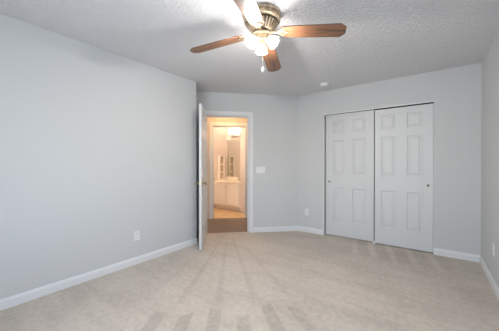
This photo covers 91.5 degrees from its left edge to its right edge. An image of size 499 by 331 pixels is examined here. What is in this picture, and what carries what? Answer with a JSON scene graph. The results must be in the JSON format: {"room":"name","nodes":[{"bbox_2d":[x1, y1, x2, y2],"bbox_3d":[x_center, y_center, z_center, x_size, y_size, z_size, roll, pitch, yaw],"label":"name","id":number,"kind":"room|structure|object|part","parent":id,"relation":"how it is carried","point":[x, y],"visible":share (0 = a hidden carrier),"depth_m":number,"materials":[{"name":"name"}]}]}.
{"room":"empty bedroom","nodes":[
{"label":"empty bedroom","id":0,"kind":"room"},
{"bbox_2d":[0,14,195,299],"bbox_3d":[-2.071,-0.032,2.612,0.760,2.440,3.226,0,0,37],"label":"wall","id":1,"kind":"structure","parent":0,"point":[98,146],"depth_m":2.46,"materials":[{"name":"white paint"}]},
{"bbox_2d":[0,238,196,310],"bbox_3d":[-1.761,1.146,2.386,0.014,0.086,3.226,0,0,37],"label":"baseboard","id":2,"kind":"structure","parent":1,"relation":"attached to","point":[17,299],"depth_m":2.48,"materials":[{"name":"white paint"}]},
{"bbox_2d":[134,230,139,240],"bbox_3d":[-1.358,0.845,2.932,0.009,0.117,0.072,0,0,37],"label":"wall outlet","id":3,"kind":"object","parent":1,"relation":"attached to","point":[136,233],"visible":1,"depth_m":2.93,"materials":[{"name":"white plastic"}]},
{"bbox_2d":[214,127,225,207],"bbox_3d":[-1.381,-0.049,6.194,0.120,2.440,2.197,0,0,37],"label":"wall","id":4,"kind":"structure","parent":0,"point":[219,132],"depth_m":6.79,"materials":[{"name":"beige paint"}]},
{"bbox_2d":[207,117,246,218],"bbox_3d":[-0.596,-0.045,5.459,2.820,2.440,0.115,0,0,-8],"label":"wall","id":5,"kind":"structure","parent":0,"point":[209,119],"depth_m":5.36,"materials":[{"name":"beige paint"}]},
{"bbox_2d":[210,122,246,218],"bbox_3d":[-0.453,0.112,5.473,0.873,2.126,0.130,0,0,-8],"label":"door frame","id":6,"kind":"structure","parent":5,"relation":"attached to","point":[211,123],"depth_m":5.42,"materials":[{"name":"white paint"}]},
{"bbox_2d":[226,127,239,176],"bbox_3d":[0.189,-0.050,6.472,2.310,2.440,0.120,0,0,37],"label":"wall","id":7,"kind":"structure","parent":0,"point":[228,137],"depth_m":6.98,"materials":[{"name":"beige paint"}]},
{"bbox_2d":[227,139,239,176],"bbox_3d":[-0.291,-0.210,6.747,0.890,1.043,0.010,0,0,37],"label":"wall mirror","id":8,"kind":"object","parent":7,"relation":"attached to","point":[233,146],"visible":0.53,"depth_m":6.86,"materials":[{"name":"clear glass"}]},
{"bbox_2d":[229,130,239,137],"bbox_3d":[-0.401,-0.867,6.723,0.420,0.191,0.174,0,0,37],"label":"vanity light","id":9,"kind":"object","parent":7,"relation":"attached to","point":[232,131],"visible":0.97,"depth_m":6.72,"materials":[{"name":"white glass"}]},
{"bbox_2d":[240,128,243,212],"bbox_3d":[0.021,-0.049,6.204,0.240,2.440,0.510,0,0,37],"label":"door","id":10,"kind":"structure","parent":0,"point":[241,129],"depth_m":6.04,"materials":[{"name":"beige paint"}]},
{"bbox_2d":[196,92,298,234],"bbox_3d":[-0.270,-0.040,4.295,2.324,2.440,0.115,0,0,-8],"label":"wall","id":11,"kind":"structure","parent":0,"point":[275,117],"depth_m":4.33,"materials":[{"name":"white paint"}]},
{"bbox_2d":[195,104,206,249],"bbox_3d":[-0.710,0.154,3.765,0.173,2.027,0.795,0,0,-4],"label":"door","id":12,"kind":"structure","parent":11,"relation":"in","point":[202,183],"depth_m":3.47,"materials":[{"name":"white paint"}]},
{"bbox_2d":[206,111,252,232],"bbox_3d":[-0.393,0.122,4.269,0.903,2.117,0.132,0,0,-9],"label":"door frame","id":13,"kind":"structure","parent":11,"relation":"attached to","point":[250,114],"depth_m":4.27,"materials":[{"name":"white paint"}]},
{"bbox_2d":[256,167,264,172],"bbox_3d":[0.196,0.080,4.296,0.162,0.115,0.019,0,0,-8],"label":"light switch","id":14,"kind":"object","parent":11,"relation":"attached to","point":[258,169],"visible":1,"depth_m":4.30,"materials":[{"name":"white plastic"}]},
{"bbox_2d":[253,226,297,232],"bbox_3d":[0.477,1.137,4.345,0.834,0.086,0.014,0,0,-8],"label":"baseboard","id":15,"kind":"structure","parent":11,"relation":"attached to","point":[280,228],"depth_m":4.34,"materials":[{"name":"white paint"}]},
{"bbox_2d":[0,208,498,330],"bbox_3d":[-0.363,1.216,3.089,5.462,0.060,6.220,0,0,37],"label":"floor","id":16,"kind":"structure","parent":0,"point":[282,280],"depth_m":2.28,"materials":[{"name":"beige carpet"}]},
{"bbox_2d":[214,182,239,211],"bbox_3d":[-0.468,0.809,6.538,0.936,0.722,0.559,0,0,37],"label":"vanity cabinet","id":17,"kind":"object","parent":16,"relation":"on","point":[226,195],"visible":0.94,"depth_m":6.32,"materials":[{"name":"white paint"}]},
{"bbox_3d":[-0.791,0.759,6.476,0.421,0.572,0.018,0,0,37],"label":"door","id":18,"kind":"part","parent":17,"relation":"part of","materials":[{"name":"white paint"}]},
{"bbox_2d":[215,177,239,182],"bbox_3d":[-0.462,0.441,6.545,0.936,0.237,0.538,0,0,37],"label":"countertop","id":19,"kind":"structure","parent":17,"relation":"on","point":[228,179],"depth_m":6.73,"materials":[{"name":"beige stone"}]},
{"bbox_2d":[218,155,224,179],"bbox_3d":[-0.787,0.065,6.854,0.040,0.700,0.210,0,0,37],"label":"cubby shelf","id":20,"kind":"object","parent":19,"relation":"on","point":[221,158],"visible":0.86,"depth_m":6.87,"materials":[{"name":"white paint"}]},
{"bbox_3d":[-0.800,0.064,6.864,0.006,0.700,0.146,0,0,37],"label":"panel","id":21,"kind":"part","parent":20,"relation":"part of","materials":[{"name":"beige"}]},
{"bbox_3d":[-0.434,0.760,6.211,0.421,0.572,0.018,0,0,37],"label":"door","id":22,"kind":"part","parent":17,"relation":"part of","materials":[{"name":"white paint"}]},
{"bbox_2d":[0,0,498,95],"bbox_3d":[-0.224,-1.290,2.189,4.220,0.080,4.998,0,0,37],"label":"ceiling","id":23,"kind":"structure","parent":0,"point":[382,40],"depth_m":2.36,"materials":[{"name":"white paint"}]},
{"bbox_2d":[190,0,346,72],"bbox_3d":[0.104,-1.003,2.022,0.972,0.493,0.972,0,0,-29],"label":"ceiling fan","id":24,"kind":"object","parent":23,"relation":"hanging from","point":[262,20],"visible":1,"depth_m":1.95,"materials":[{"name":"brown wood"}]},
{"bbox_3d":[-0.289,-1.058,2.132,0.493,0.008,0.147,-7,8,16],"label":"blade","id":25,"kind":"part","parent":24,"relation":"part of","materials":[{"name":"brown wood"}]},
{"bbox_3d":[-0.006,-1.056,1.629,0.147,0.008,0.493,10,10,14],"label":"blade","id":26,"kind":"part","parent":24,"relation":"part of","materials":[{"name":"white wood"}]},
{"bbox_3d":[0.215,-1.059,2.416,0.147,0.008,0.493,-10,-9,14],"label":"blade","id":27,"kind":"part","parent":24,"relation":"part of","materials":[{"name":"brown wood"}]},
{"bbox_3d":[0.498,-1.057,1.912,0.493,0.008,0.147,7,-8,16],"label":"blade","id":28,"kind":"part","parent":24,"relation":"part of","materials":[{"name":"brown wood"}]},
{"bbox_2d":[320,82,328,86],"bbox_3d":[1.153,-1.234,3.746,0.136,0.046,0.136,0,0,37],"label":"smoke detector","id":29,"kind":"object","parent":23,"relation":"attached to","point":[325,84],"visible":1,"depth_m":3.70,"materials":[{"name":"white plastic"}]},
{"bbox_2d":[298,63,481,254],"bbox_3d":[1.938,-0.037,3.699,2.531,2.440,0.115,0,0,37],"label":"wall","id":30,"kind":"structure","parent":0,"point":[456,93],"depth_m":3.20,"materials":[{"name":"white paint"}]},
{"bbox_2d":[298,226,323,234],"bbox_3d":[1.071,1.137,4.268,0.466,0.086,0.014,0,0,37],"label":"baseboard","id":31,"kind":"structure","parent":30,"relation":"attached to","point":[300,228],"depth_m":4.25,"materials":[{"name":"white paint"}]},
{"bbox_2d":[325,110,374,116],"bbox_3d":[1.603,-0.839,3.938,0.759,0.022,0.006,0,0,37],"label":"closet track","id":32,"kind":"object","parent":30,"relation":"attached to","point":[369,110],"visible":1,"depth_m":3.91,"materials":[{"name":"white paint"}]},
{"bbox_2d":[324,101,433,253],"bbox_3d":[1.865,0.159,3.691,1.490,2.048,0.022,0,0,37],"label":"trim","id":33,"kind":"structure","parent":30,"relation":"attached to","point":[427,101],"depth_m":3.62,"materials":[{"name":"white paint"}]},
{"bbox_2d":[325,102,433,115],"bbox_3d":[1.898,-0.851,3.730,1.480,0.004,0.094,0,0,37],"label":"closet track","id":34,"kind":"object","parent":30,"relation":"attached to","point":[429,102],"visible":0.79,"depth_m":3.56,"materials":[{"name":"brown metal"}]},
{"bbox_2d":[326,111,373,241],"bbox_3d":[1.618,0.164,3.962,0.743,2.016,0.038,0,0,37],"label":"door","id":35,"kind":"structure","parent":34,"relation":"hanging from","point":[350,137],"depth_m":3.93,"materials":[{"name":"white paint"}]},
{"bbox_2d":[375,103,432,252],"bbox_3d":[2.189,0.168,3.483,0.707,2.004,0.038,0,0,37],"label":"door","id":36,"kind":"structure","parent":34,"relation":"hanging from","point":[403,135],"depth_m":3.46,"materials":[{"name":"white paint"}]},
{"bbox_2d":[434,248,479,261],"bbox_3d":[2.640,1.143,3.103,0.458,0.086,0.014,0,0,37],"label":"baseboard","id":37,"kind":"structure","parent":30,"relation":"attached to","point":[441,252],"depth_m":3.10,"materials":[{"name":"white paint"}]},
{"bbox_2d":[374,104,433,231],"bbox_3d":[2.128,-0.069,4.044,1.728,2.500,0.665,0,0,37],"label":"door frame","id":38,"kind":"structure","parent":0,"point":[433,104],"depth_m":4.31,"materials":[{"name":"grey"}]},
{"bbox_2d":[481,29,498,286],"bbox_3d":[1.438,-0.025,0.998,0.115,2.440,4.818,0,0,37],"label":"wall","id":39,"kind":"structure","parent":0,"point":[490,63],"depth_m":2.54,"materials":[{"name":"white paint"}]},
{"bbox_2d":[479,255,498,300],"bbox_3d":[1.387,1.152,1.042,0.014,0.086,4.818,0,0,37],"label":"baseboard","id":40,"kind":"structure","parent":39,"relation":"attached to","point":[489,276],"depth_m":2.47,"materials":[{"name":"white paint"}]}
]}

